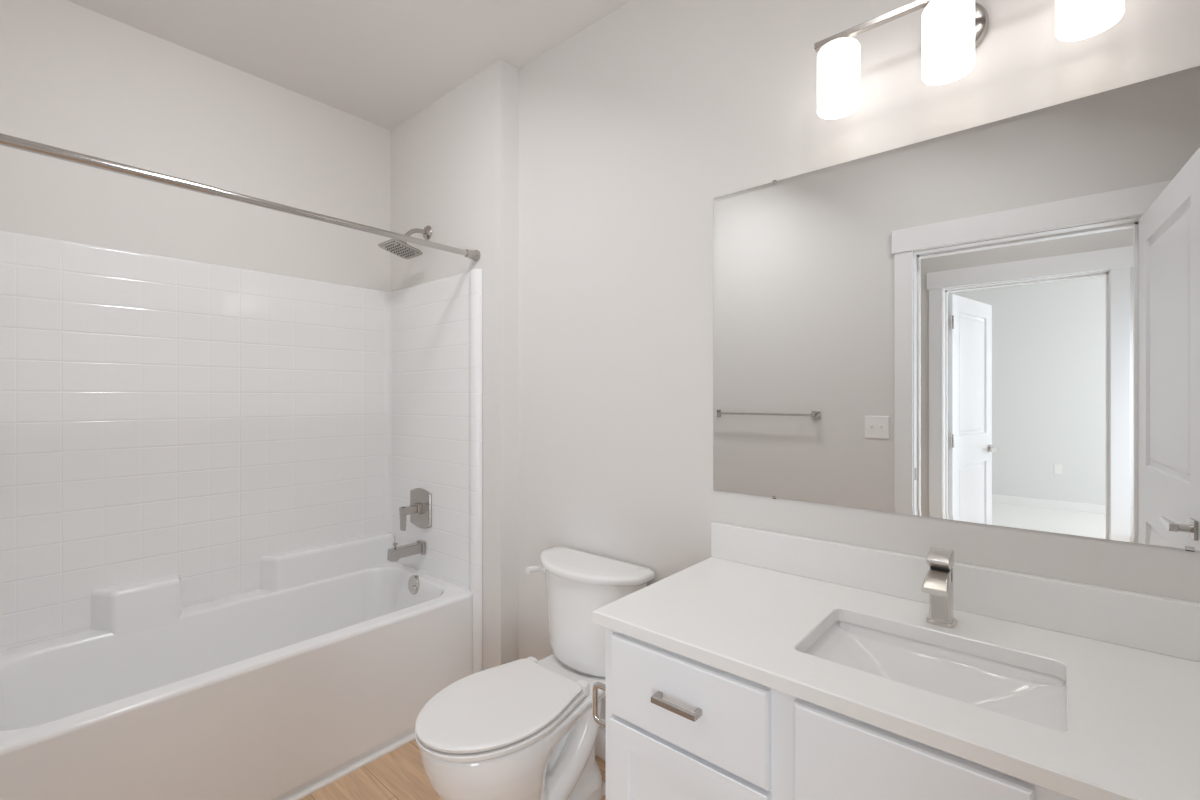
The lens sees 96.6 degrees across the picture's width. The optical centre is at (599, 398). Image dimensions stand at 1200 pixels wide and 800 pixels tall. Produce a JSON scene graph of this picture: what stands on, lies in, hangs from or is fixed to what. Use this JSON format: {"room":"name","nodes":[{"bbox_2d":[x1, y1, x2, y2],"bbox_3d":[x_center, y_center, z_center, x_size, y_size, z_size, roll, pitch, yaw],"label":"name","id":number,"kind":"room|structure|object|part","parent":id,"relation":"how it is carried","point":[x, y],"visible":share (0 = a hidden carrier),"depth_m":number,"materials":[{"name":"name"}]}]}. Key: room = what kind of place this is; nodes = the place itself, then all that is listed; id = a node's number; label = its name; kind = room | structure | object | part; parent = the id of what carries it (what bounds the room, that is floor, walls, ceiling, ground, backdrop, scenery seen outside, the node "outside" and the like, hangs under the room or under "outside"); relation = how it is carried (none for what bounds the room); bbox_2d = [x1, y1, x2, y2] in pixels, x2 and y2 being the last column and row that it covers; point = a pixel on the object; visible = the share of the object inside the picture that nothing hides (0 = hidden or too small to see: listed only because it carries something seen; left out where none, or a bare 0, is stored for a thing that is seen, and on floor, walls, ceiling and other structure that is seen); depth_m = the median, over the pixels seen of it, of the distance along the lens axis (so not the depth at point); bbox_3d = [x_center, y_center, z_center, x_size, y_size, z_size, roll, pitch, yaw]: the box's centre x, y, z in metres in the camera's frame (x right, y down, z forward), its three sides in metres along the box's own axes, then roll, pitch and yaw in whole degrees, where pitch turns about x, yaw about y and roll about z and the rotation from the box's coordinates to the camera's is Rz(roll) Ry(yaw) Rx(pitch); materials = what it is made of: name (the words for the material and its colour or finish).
{"room":"bathroom","nodes":[
{"label":"bathroom","id":0,"kind":"room"},
{"bbox_2d":[0,0,390,291],"bbox_3d":[-1.587,-0.042,2.303,0.100,2.724,1.780,0,0,41],"label":"wall","id":1,"kind":"structure","parent":0,"point":[74,77],"depth_m":2.12,"materials":[{"name":"white paint"}]},
{"bbox_2d":[67,0,630,129],"bbox_3d":[-1.282,-1.454,-1.490,6.400,0.100,7.130,0,0,41],"label":"ceiling","id":2,"kind":"structure","parent":0,"point":[381,63],"depth_m":2.07,"materials":[{"name":"white paint"}]},
{"bbox_2d":[300,739,605,799],"bbox_3d":[0.104,1.370,0.121,6.400,0.100,2.880,0,0,41],"label":"floor","id":3,"kind":"structure","parent":0,"point":[399,774],"depth_m":1.84,"materials":[{"name":"brown wood"}]},
{"bbox_2d":[0,532,472,799],"bbox_3d":[-1.286,1.005,1.989,0.742,0.630,1.446,0,0,41],"label":"bathtub","id":4,"kind":"object","parent":3,"relation":"on","point":[270,692],"visible":0.93,"depth_m":1.85,"materials":[{"name":"white plastic"}]},
{"bbox_2d":[0,231,481,673],"bbox_3d":[-1.275,0.384,1.985,0.778,1.873,1.460,0,0,41],"label":"shower surround","id":5,"kind":"object","parent":4,"relation":"on","point":[199,422],"visible":0.89,"depth_m":2.19,"materials":[{"name":"white tile"}]},
{"bbox_2d":[387,540,425,561],"bbox_3d":[-0.905,0.704,2.498,0.060,0.080,0.168,0,0,41],"label":"tub spout","id":6,"kind":"object","parent":5,"relation":"attached to","point":[394,554],"visible":1,"depth_m":2.48,"materials":[{"name":"silver metal"}]},
{"bbox_2d":[399,488,431,530],"bbox_3d":[-0.893,0.527,2.527,0.176,0.190,0.108,0,0,41],"label":"shower valve","id":7,"kind":"object","parent":5,"relation":"attached to","point":[419,510],"visible":1,"depth_m":2.53,"materials":[{"name":"silver metal"}]},
{"bbox_3d":[-0.903,0.563,2.516,0.036,0.108,0.078,0,0,41],"label":"lever","id":8,"kind":"part","parent":7,"relation":"part of","materials":[{"name":"silver metal"}]},
{"bbox_3d":[-0.861,0.527,2.564,0.176,0.190,0.011,0,0,41],"label":"valve plate","id":9,"kind":"part","parent":7,"relation":"part of","materials":[{"name":"silver metal"}]},
{"bbox_2d":[284,732,414,799],"bbox_3d":[-1.007,1.313,1.754,0.024,0.013,1.436,0,0,41],"label":"trim","id":10,"kind":"structure","parent":4,"relation":"attached to","point":[324,782],"depth_m":1.89,"materials":[{"name":"white paint"}]},
{"bbox_3d":[-0.867,0.871,2.499,0.086,0.087,0.029,0,0,41],"label":"overflow plate","id":11,"kind":"part","parent":4,"relation":"part of","materials":[{"name":"silver metal"}]},
{"bbox_2d":[415,547,654,799],"bbox_3d":[-0.225,0.947,1.673,0.483,0.746,0.736,0,0,41],"label":"toilet","id":12,"kind":"object","parent":3,"relation":"on","point":[521,729],"visible":0.95,"depth_m":1.62,"materials":[{"name":"white ceramic"}]},
{"bbox_3d":[-0.307,0.895,1.567,0.374,0.016,0.468,0,0,41],"label":"lid","id":13,"kind":"part","parent":12,"relation":"part of","materials":[{"name":"white plastic"}]},
{"bbox_3d":[-0.305,0.915,1.570,0.380,0.016,0.477,0,0,41],"label":"seat","id":14,"kind":"part","parent":12,"relation":"part of","materials":[{"name":"white plastic"}]},
{"bbox_3d":[-0.224,1.125,1.664,0.367,0.391,0.700,0,0,41],"label":"bowl","id":15,"kind":"part","parent":12,"relation":"part of","materials":[{"name":"white ceramic"}]},
{"bbox_3d":[-0.233,0.642,2.002,0.100,0.037,0.035,0,0,-32],"label":"flush lever","id":16,"kind":"part","parent":12,"relation":"part of","materials":[{"name":"silver metal"}]},
{"bbox_3d":[-0.050,0.765,1.867,0.426,0.326,0.185,0,0,41],"label":"tank","id":17,"kind":"part","parent":12,"relation":"part of","materials":[{"name":"white ceramic"}]},
{"bbox_3d":[-0.050,0.589,1.866,0.470,0.030,0.215,0,0,41],"label":"tank lid","id":18,"kind":"part","parent":12,"relation":"part of","materials":[{"name":"white ceramic"}]},
{"bbox_2d":[606,628,1074,799],"bbox_3d":[0.635,0.921,1.024,1.222,0.798,0.587,0,0,41],"label":"vanity cabinet","id":19,"kind":"object","parent":3,"relation":"on","point":[679,727],"visible":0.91,"depth_m":1.00,"materials":[{"name":"white paint"}]},
{"bbox_2d":[592,682,605,727],"bbox_3d":[0.016,0.742,1.297,0.073,0.102,0.042,0,0,41],"label":"toilet paper holder","id":20,"kind":"object","parent":19,"relation":"attached to","point":[600,685],"visible":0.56,"depth_m":1.30,"materials":[{"name":"silver metal"}]},
{"bbox_3d":[0.152,0.617,1.072,0.104,0.012,0.030,0,0,41],"label":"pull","id":21,"kind":"part","parent":19,"relation":"part of","materials":[{"name":"silver metal"}]},
{"bbox_3d":[0.168,0.964,1.091,0.368,0.488,0.018,0,0,41],"label":"door","id":22,"kind":"part","parent":19,"relation":"part of","materials":[{"name":"white paint"}]},
{"bbox_3d":[0.168,0.622,1.091,0.368,0.180,0.018,0,0,41],"label":"drawer","id":23,"kind":"part","parent":19,"relation":"part of","materials":[{"name":"white paint"}]},
{"bbox_2d":[593,557,1199,799],"bbox_3d":[0.646,0.506,1.044,1.258,0.030,0.572,0,0,41],"label":"countertop","id":24,"kind":"structure","parent":19,"relation":"on","point":[1133,731],"depth_m":0.96,"materials":[{"name":"white stone"}]},
{"bbox_2d":[804,621,1066,731],"bbox_3d":[0.622,0.597,1.020,0.454,0.150,0.326,0,0,41],"label":"sink","id":25,"kind":"object","parent":24,"relation":"in","point":[1035,697],"visible":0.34,"depth_m":1.09,"materials":[{"name":"white ceramic"}]},
{"bbox_2d":[921,547,956,628],"bbox_3d":[0.730,0.411,1.150,0.053,0.160,0.110,0,0,41],"label":"faucet","id":26,"kind":"object","parent":24,"relation":"on","point":[938,581],"visible":1,"depth_m":1.15,"materials":[{"name":"silver metal"}]},
{"bbox_3d":[0.721,0.389,1.140,0.048,0.036,0.084,0,0,41],"label":"spout","id":27,"kind":"part","parent":26,"relation":"part of","materials":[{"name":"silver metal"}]},
{"bbox_3d":[0.741,0.349,1.163,0.043,0.036,0.068,0,0,41],"label":"handle","id":28,"kind":"part","parent":26,"relation":"part of","materials":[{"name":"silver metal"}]},
{"bbox_3d":[0.749,0.487,1.172,0.053,0.008,0.052,0,0,41],"label":"plate","id":29,"kind":"part","parent":26,"relation":"part of","materials":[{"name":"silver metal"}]},
{"bbox_2d":[391,59,518,670],"bbox_3d":[-0.689,-0.042,2.575,0.906,2.724,0.194,0,0,41],"label":"wall","id":30,"kind":"structure","parent":0,"point":[455,161],"depth_m":2.27,"materials":[{"name":"white paint"}]},
{"bbox_2d":[0,133,479,260],"bbox_3d":[-1.010,-0.617,1.756,0.048,0.048,1.465,0,0,41],"label":"shower curtain rod","id":31,"kind":"object","parent":30,"relation":"attached to","point":[5,140],"visible":1,"depth_m":1.55,"materials":[{"name":"grey metal"}]},
{"bbox_3d":[-1.312,-0.617,1.406,0.027,0.027,0.500,0,0,41],"label":"rod","id":32,"kind":"part","parent":31,"relation":"part of","materials":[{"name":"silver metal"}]},
{"bbox_3d":[-0.847,-0.617,1.945,0.024,0.024,0.944,0,0,41],"label":"rod","id":33,"kind":"part","parent":31,"relation":"part of","materials":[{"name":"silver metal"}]},
{"bbox_2d":[378,226,431,258],"bbox_3d":[-0.896,-0.746,2.481,0.156,0.164,0.218,0,0,41],"label":"shower fixture","id":34,"kind":"object","parent":30,"relation":"attached to","point":[400,248],"visible":0.94,"depth_m":2.46,"materials":[{"name":"silver metal"}]},
{"bbox_3d":[-0.874,-0.761,2.506,0.021,0.085,0.131,0,0,41],"label":"arm","id":35,"kind":"part","parent":34,"relation":"part of","materials":[{"name":"silver metal"}]},
{"bbox_2d":[519,0,1199,729],"bbox_3d":[0.553,-0.042,1.569,2.289,2.724,0.100,0,0,41],"label":"wall","id":36,"kind":"structure","parent":0,"point":[631,126],"depth_m":1.75,"materials":[{"name":"white paint"}]},
{"bbox_2d":[595,727,605,760],"bbox_3d":[0.013,1.268,1.958,0.935,0.105,0.014,0,0,41],"label":"baseboard","id":37,"kind":"structure","parent":36,"relation":"attached to","point":[600,743],"depth_m":1.96,"materials":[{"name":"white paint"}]},
{"bbox_2d":[711,522,1199,661],"bbox_3d":[0.827,0.438,1.254,1.258,0.106,0.020,0,0,41],"label":"backsplash","id":38,"kind":"structure","parent":36,"relation":"attached to","point":[1156,624],"depth_m":1.19,"materials":[{"name":"white stone"}]},
{"bbox_2d":[713,66,1199,551],"bbox_3d":[0.818,-0.170,1.271,1.222,0.918,0.006,0,0,41],"label":"mirror","id":39,"kind":"object","parent":36,"relation":"attached to","point":[997,323],"visible":1,"depth_m":1.22,"materials":[{"name":"grey mirror"}]},
{"bbox_2d":[814,0,1124,118],"bbox_3d":[0.787,-0.823,1.203,0.576,0.201,0.149,0,0,41],"label":"vanity light","id":40,"kind":"object","parent":36,"relation":"attached to","point":[952,30],"visible":1,"depth_m":1.19,"materials":[{"name":"white glass"}]},
{"bbox_3d":[0.596,-0.798,1.335,0.099,0.152,0.099,0,0,41],"label":"lamp shade","id":41,"kind":"part","parent":40,"relation":"part of","materials":[{"name":"white glass"}]},
{"bbox_3d":[0.771,-0.798,1.184,0.099,0.152,0.099,0,0,41],"label":"lamp shade","id":42,"kind":"part","parent":40,"relation":"part of","materials":[{"name":"white glass"}]},
{"bbox_3d":[0.946,-0.798,1.033,0.099,0.152,0.099,0,0,41],"label":"lamp shade","id":43,"kind":"part","parent":40,"relation":"part of","materials":[{"name":"white glass"}]}
]}

